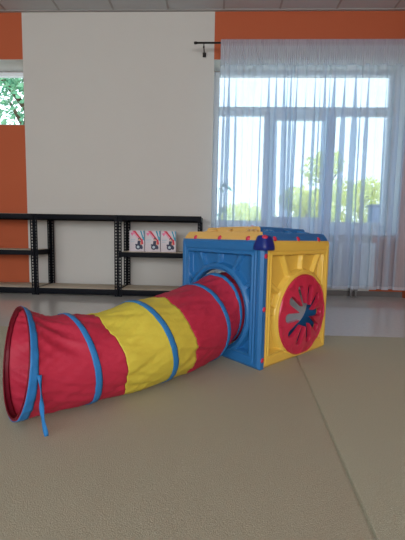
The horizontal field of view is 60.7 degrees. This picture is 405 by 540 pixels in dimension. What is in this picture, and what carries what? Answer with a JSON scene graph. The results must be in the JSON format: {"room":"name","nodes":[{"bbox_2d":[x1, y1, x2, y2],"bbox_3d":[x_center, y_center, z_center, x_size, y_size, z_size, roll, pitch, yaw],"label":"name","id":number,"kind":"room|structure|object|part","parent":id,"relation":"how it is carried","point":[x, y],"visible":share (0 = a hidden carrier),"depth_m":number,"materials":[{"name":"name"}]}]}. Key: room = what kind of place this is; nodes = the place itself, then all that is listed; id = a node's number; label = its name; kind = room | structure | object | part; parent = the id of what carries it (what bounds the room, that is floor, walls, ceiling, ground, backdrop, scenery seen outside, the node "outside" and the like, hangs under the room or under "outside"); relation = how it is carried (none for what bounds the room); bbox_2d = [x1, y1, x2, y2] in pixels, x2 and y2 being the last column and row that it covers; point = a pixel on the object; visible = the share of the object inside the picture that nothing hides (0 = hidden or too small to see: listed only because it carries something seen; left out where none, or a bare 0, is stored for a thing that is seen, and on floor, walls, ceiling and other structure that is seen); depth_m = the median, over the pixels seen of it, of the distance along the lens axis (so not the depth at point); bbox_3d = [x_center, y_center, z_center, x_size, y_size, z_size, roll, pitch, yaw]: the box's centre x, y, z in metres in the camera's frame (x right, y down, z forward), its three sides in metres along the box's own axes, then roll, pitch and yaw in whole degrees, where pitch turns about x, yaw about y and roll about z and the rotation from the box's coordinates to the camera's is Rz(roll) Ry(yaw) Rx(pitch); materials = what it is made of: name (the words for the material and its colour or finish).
{"room":"children's playroom","nodes":[
{"label":"children's playroom","id":0,"kind":"room"},
{"bbox_2d":[0,11,404,291],"bbox_3d":[-1.163,-1.519,4.777,8.670,3.555,0.500,1,6,2],"label":"wall","id":1,"kind":"structure","parent":0,"point":[118,106],"depth_m":4.49,"materials":[{"name":"white paint"}]},
{"bbox_2d":[0,59,22,71],"bbox_3d":[-3.250,-2.343,4.689,1.870,0.815,0.332,1,6,2],"label":"trim","id":2,"kind":"structure","parent":1,"relation":"attached to","point":[6,65],"depth_m":4.61,"materials":[{"name":"white paint"}]},
{"bbox_2d":[0,72,22,77],"bbox_3d":[-3.243,-2.362,4.889,1.866,0.803,0.070,1,6,2],"label":"window","id":3,"kind":"structure","parent":1,"relation":"in","point":[2,74],"depth_m":4.80,"materials":[{"name":"plastic"}]},
{"bbox_2d":[194,41,276,56],"bbox_3d":[1.274,-2.686,4.205,2.750,0.078,0.230,1,6,2],"label":"curtain rod","id":4,"kind":"object","parent":1,"relation":"attached to","point":[195,42],"visible":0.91,"depth_m":4.14,"materials":[{"name":"metal"}]},
{"bbox_2d":[214,39,404,290],"bbox_3d":[1.367,-1.250,4.239,2.392,2.966,0.092,1,6,2],"label":"sheer curtain","id":5,"kind":"object","parent":4,"relation":"hanging from","point":[345,145],"visible":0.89,"depth_m":4.20,"materials":[{"name":"white fabric"}]},
{"bbox_2d":[211,72,393,232],"bbox_3d":[1.350,-1.595,4.746,2.424,2.135,0.120,1,6,2],"label":"window","id":6,"kind":"structure","parent":1,"relation":"in","point":[216,74],"depth_m":4.75,"materials":[{"name":"plastic"}]},
{"bbox_2d":[211,60,402,229],"bbox_3d":[1.345,-1.582,4.580,2.427,2.139,0.312,1,6,2],"label":"trim","id":7,"kind":"structure","parent":1,"relation":"attached to","point":[216,62],"depth_m":4.52,"materials":[{"name":"white"}]},
{"bbox_2d":[298,289,401,296],"bbox_3d":[-1.205,0.240,4.690,7.670,0.070,0.015,1,6,2],"label":"baseboard","id":8,"kind":"structure","parent":1,"relation":"attached to","point":[329,292],"depth_m":4.56,"materials":[{"name":"grey"}]},
{"bbox_2d":[327,243,373,296],"bbox_3d":[1.526,-0.012,4.500,1.338,0.707,0.135,1,6,2],"label":"radiator","id":9,"kind":"object","parent":1,"relation":"attached to","point":[350,290],"visible":0.08,"depth_m":4.46,"materials":[{"name":"metal"}]},
{"bbox_2d":[0,292,404,337],"bbox_3d":[-1.387,0.835,-0.066,8.670,0.200,10.604,1,6,2],"label":"floor","id":10,"kind":"structure","parent":0,"point":[366,316],"depth_m":3.60,"materials":[{"name":"plastic"}]},
{"bbox_2d":[0,213,51,294],"bbox_3d":[-2.514,-0.220,4.431,0.953,0.988,0.430,1,6,2],"label":"shelving unit","id":11,"kind":"object","parent":10,"relation":"on","point":[14,287],"visible":0.88,"depth_m":4.25,"materials":[{"name":"metal"}]},
{"bbox_3d":[-2.505,-0.679,4.387,0.947,0.060,0.424,1,6,2],"label":"beam frame","id":12,"kind":"part","parent":11,"relation":"part of","materials":[{"name":"metal"}]},
{"bbox_3d":[-2.514,-0.241,4.429,0.947,0.061,0.424,1,6,2],"label":"beam frame","id":13,"kind":"part","parent":11,"relation":"part of","materials":[{"name":"metal"}]},
{"bbox_3d":[-2.522,0.220,4.474,0.947,0.068,0.424,1,6,2],"label":"beam frame","id":14,"kind":"part","parent":11,"relation":"part of","materials":[{"name":"metal"}]},
{"bbox_3d":[-2.066,-0.190,4.222,0.042,0.985,0.042,1,6,2],"label":"post","id":15,"kind":"part","parent":11,"relation":"part of","materials":[{"name":"metal"}]},
{"bbox_3d":[-2.051,-0.227,4.608,0.042,0.985,0.042,1,6,2],"label":"post","id":16,"kind":"part","parent":11,"relation":"part of","materials":[{"name":"metal"}]},
{"bbox_2d":[34,213,126,296],"bbox_3d":[-1.522,-0.199,4.396,1.020,0.988,0.430,1,6,2],"label":"shelving unit","id":17,"kind":"object","parent":10,"relation":"on","point":[55,288],"visible":0.88,"depth_m":4.23,"materials":[{"name":"metal"}]},
{"bbox_3d":[-2.018,-0.189,4.221,0.042,0.985,0.042,1,6,2],"label":"post","id":18,"kind":"part","parent":17,"relation":"part of","materials":[{"name":"metal"}]},
{"bbox_3d":[-2.004,-0.226,4.607,0.042,0.985,0.042,1,6,2],"label":"post","id":19,"kind":"part","parent":17,"relation":"part of","materials":[{"name":"metal"}]},
{"bbox_3d":[-1.514,-0.657,4.352,1.014,0.060,0.424,1,6,2],"label":"beam frame","id":20,"kind":"part","parent":17,"relation":"part of","materials":[{"name":"metal"}]},
{"bbox_3d":[-1.530,0.241,4.439,1.014,0.068,0.424,1,6,2],"label":"beam frame","id":21,"kind":"part","parent":17,"relation":"part of","materials":[{"name":"metal"}]},
{"bbox_3d":[-1.041,-0.168,4.186,0.042,0.985,0.042,1,6,2],"label":"post","id":22,"kind":"part","parent":17,"relation":"part of","materials":[{"name":"metal"}]},
{"bbox_3d":[-1.026,-0.205,4.572,0.042,0.985,0.042,1,6,2],"label":"post","id":23,"kind":"part","parent":17,"relation":"part of","materials":[{"name":"metal"}]},
{"bbox_2d":[118,215,202,296],"bbox_3d":[-0.511,-0.176,4.360,0.993,0.988,0.430,1,6,2],"label":"shelving unit","id":24,"kind":"object","parent":10,"relation":"on","point":[135,290],"visible":0.62,"depth_m":4.17,"materials":[{"name":"metal"}]},
{"bbox_3d":[-0.993,-0.167,4.184,0.042,0.985,0.042,1,6,2],"label":"post","id":25,"kind":"part","parent":24,"relation":"part of","materials":[{"name":"metal"}]},
{"bbox_3d":[-0.979,-0.204,4.570,0.042,0.985,0.042,1,6,2],"label":"post","id":26,"kind":"part","parent":24,"relation":"part of","materials":[{"name":"metal"}]},
{"bbox_2d":[129,231,144,251],"bbox_3d":[-0.814,-0.362,4.327,0.188,0.258,0.073,1,6,2],"label":"game box","id":27,"kind":"object","parent":24,"relation":"on","point":[136,238],"visible":0.96,"depth_m":4.29,"materials":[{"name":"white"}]},
{"bbox_3d":[-0.519,0.264,4.403,0.987,0.068,0.424,1,6,2],"label":"beam frame","id":28,"kind":"part","parent":24,"relation":"part of","materials":[{"name":"metal"}]},
{"bbox_3d":[-0.510,-0.197,4.358,0.987,0.061,0.424,1,6,2],"label":"beam frame","id":29,"kind":"part","parent":24,"relation":"part of","materials":[{"name":"metal"}]},
{"bbox_2d":[145,231,160,251],"bbox_3d":[-0.618,-0.358,4.320,0.188,0.258,0.073,1,6,2],"label":"game box","id":30,"kind":"object","parent":24,"relation":"on","point":[152,238],"visible":1,"depth_m":4.29,"materials":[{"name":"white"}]},
{"bbox_3d":[-0.502,-0.635,4.316,0.987,0.060,0.424,1,6,2],"label":"beam frame","id":31,"kind":"part","parent":24,"relation":"part of","materials":[{"name":"metal"}]},
{"bbox_2d":[161,231,176,251],"bbox_3d":[-0.423,-0.354,4.314,0.188,0.258,0.073,1,6,2],"label":"game box","id":32,"kind":"object","parent":24,"relation":"on","point":[168,238],"visible":0.99,"depth_m":4.28,"materials":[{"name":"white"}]},
{"bbox_3d":[-0.043,-0.146,4.151,0.042,0.985,0.042,1,6,2],"label":"post","id":33,"kind":"part","parent":24,"relation":"part of","materials":[{"name":"metal"}]},
{"bbox_2d":[0,326,373,539],"bbox_3d":[-2.360,0.804,-1.012,5.752,0.009,7.615,1,6,2],"label":"carpet","id":34,"kind":"object","parent":10,"relation":"on","point":[224,448],"visible":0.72,"depth_m":1.11,"materials":[{"name":"beige carpet"}]},
{"bbox_2d":[3,272,244,436],"bbox_3d":[-0.284,0.307,1.774,1.289,0.517,0.525,-4,8,-43],"label":"tunnel","id":35,"kind":"object","parent":34,"relation":"on","point":[51,364],"visible":0.98,"depth_m":1.50,"materials":[{"name":"red fabric"}]},
{"bbox_3d":[-0.597,0.363,1.495,0.443,0.443,0.441,-3,7,-35],"label":"fabric panel","id":36,"kind":"part","parent":35,"relation":"part of","materials":[{"name":"red fabric"}]},
{"bbox_3d":[-0.320,0.356,1.691,0.470,0.429,0.446,-4,8,-45],"label":"fabric panel","id":37,"kind":"part","parent":35,"relation":"part of","materials":[{"name":"yellow fabric"}]},
{"bbox_3d":[-0.025,0.286,2.026,0.462,0.514,0.623,6,7,40],"label":"fabric panel","id":38,"kind":"part","parent":35,"relation":"part of","materials":[{"name":"red fabric"}]},
{"bbox_2d":[182,225,328,369],"bbox_3d":[0.359,0.103,2.372,0.733,0.831,0.750,-4,7,-41],"label":"cube","id":39,"kind":"object","parent":34,"relation":"on","point":[269,265],"visible":0.8,"depth_m":2.05,"materials":[{"name":"blue plastic"}]},
{"bbox_3d":[0.360,-0.240,2.350,0.678,0.110,0.678,-4,7,-41],"label":"roof panel","id":40,"kind":"part","parent":39,"relation":"part of","materials":[{"name":"yellow plastic"}]},
{"bbox_3d":[0.097,0.172,2.163,0.050,0.725,0.712,-4,7,-41],"label":"panel","id":41,"kind":"part","parent":39,"relation":"part of","materials":[{"name":"blue plastic"}]},
{"bbox_3d":[0.360,-0.240,2.350,0.678,0.110,0.678,-4,7,-41],"label":"roof panel","id":42,"kind":"part","parent":39,"relation":"part of","materials":[{"name":"blue plastic"}]},
{"bbox_3d":[0.578,0.183,2.138,0.702,0.725,0.050,-4,7,-41],"label":"panel","id":43,"kind":"part","parent":39,"relation":"part of","materials":[{"name":"yellow plastic"}]},
{"bbox_3d":[0.602,0.137,2.617,0.050,0.725,0.692,-4,7,-41],"label":"panel","id":44,"kind":"part","parent":39,"relation":"part of","materials":[{"name":"blue plastic"}]},
{"bbox_2d":[296,335,404,539],"bbox_3d":[1.124,0.880,-1.136,2.534,0.009,7.615,1,6,2],"label":"carpet","id":45,"kind":"object","parent":10,"relation":"on","point":[356,384],"visible":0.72,"depth_m":1.48,"materials":[{"name":"beige carpet"}]},
{"bbox_2d":[0,0,404,12],"bbox_3d":[-1.318,-2.896,-0.429,8.670,0.212,10.604,1,6,2],"label":"ceiling","id":46,"kind":"structure","parent":0,"point":[6,6],"depth_m":4.22,"materials":[{"name":"paint"}]},
{"label":"outside","id":47,"kind":"structure","parent":0,"visible":0},
{"bbox_3d":[0.314,0.454,9.133,60.000,0.040,7.895,1,6,2],"label":"paving","id":48,"kind":"object","parent":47,"visible":0},
{"bbox_2d":[0,78,24,124],"bbox_3d":[-4.070,-3.143,8.465,3.736,7.092,3.713,-4,7,-42],"label":"tree","id":49,"kind":"object","parent":48,"relation":"on","point":[11,84],"visible":0.06,"depth_m":8.09,"materials":[{"name":"green plant"}]}
]}

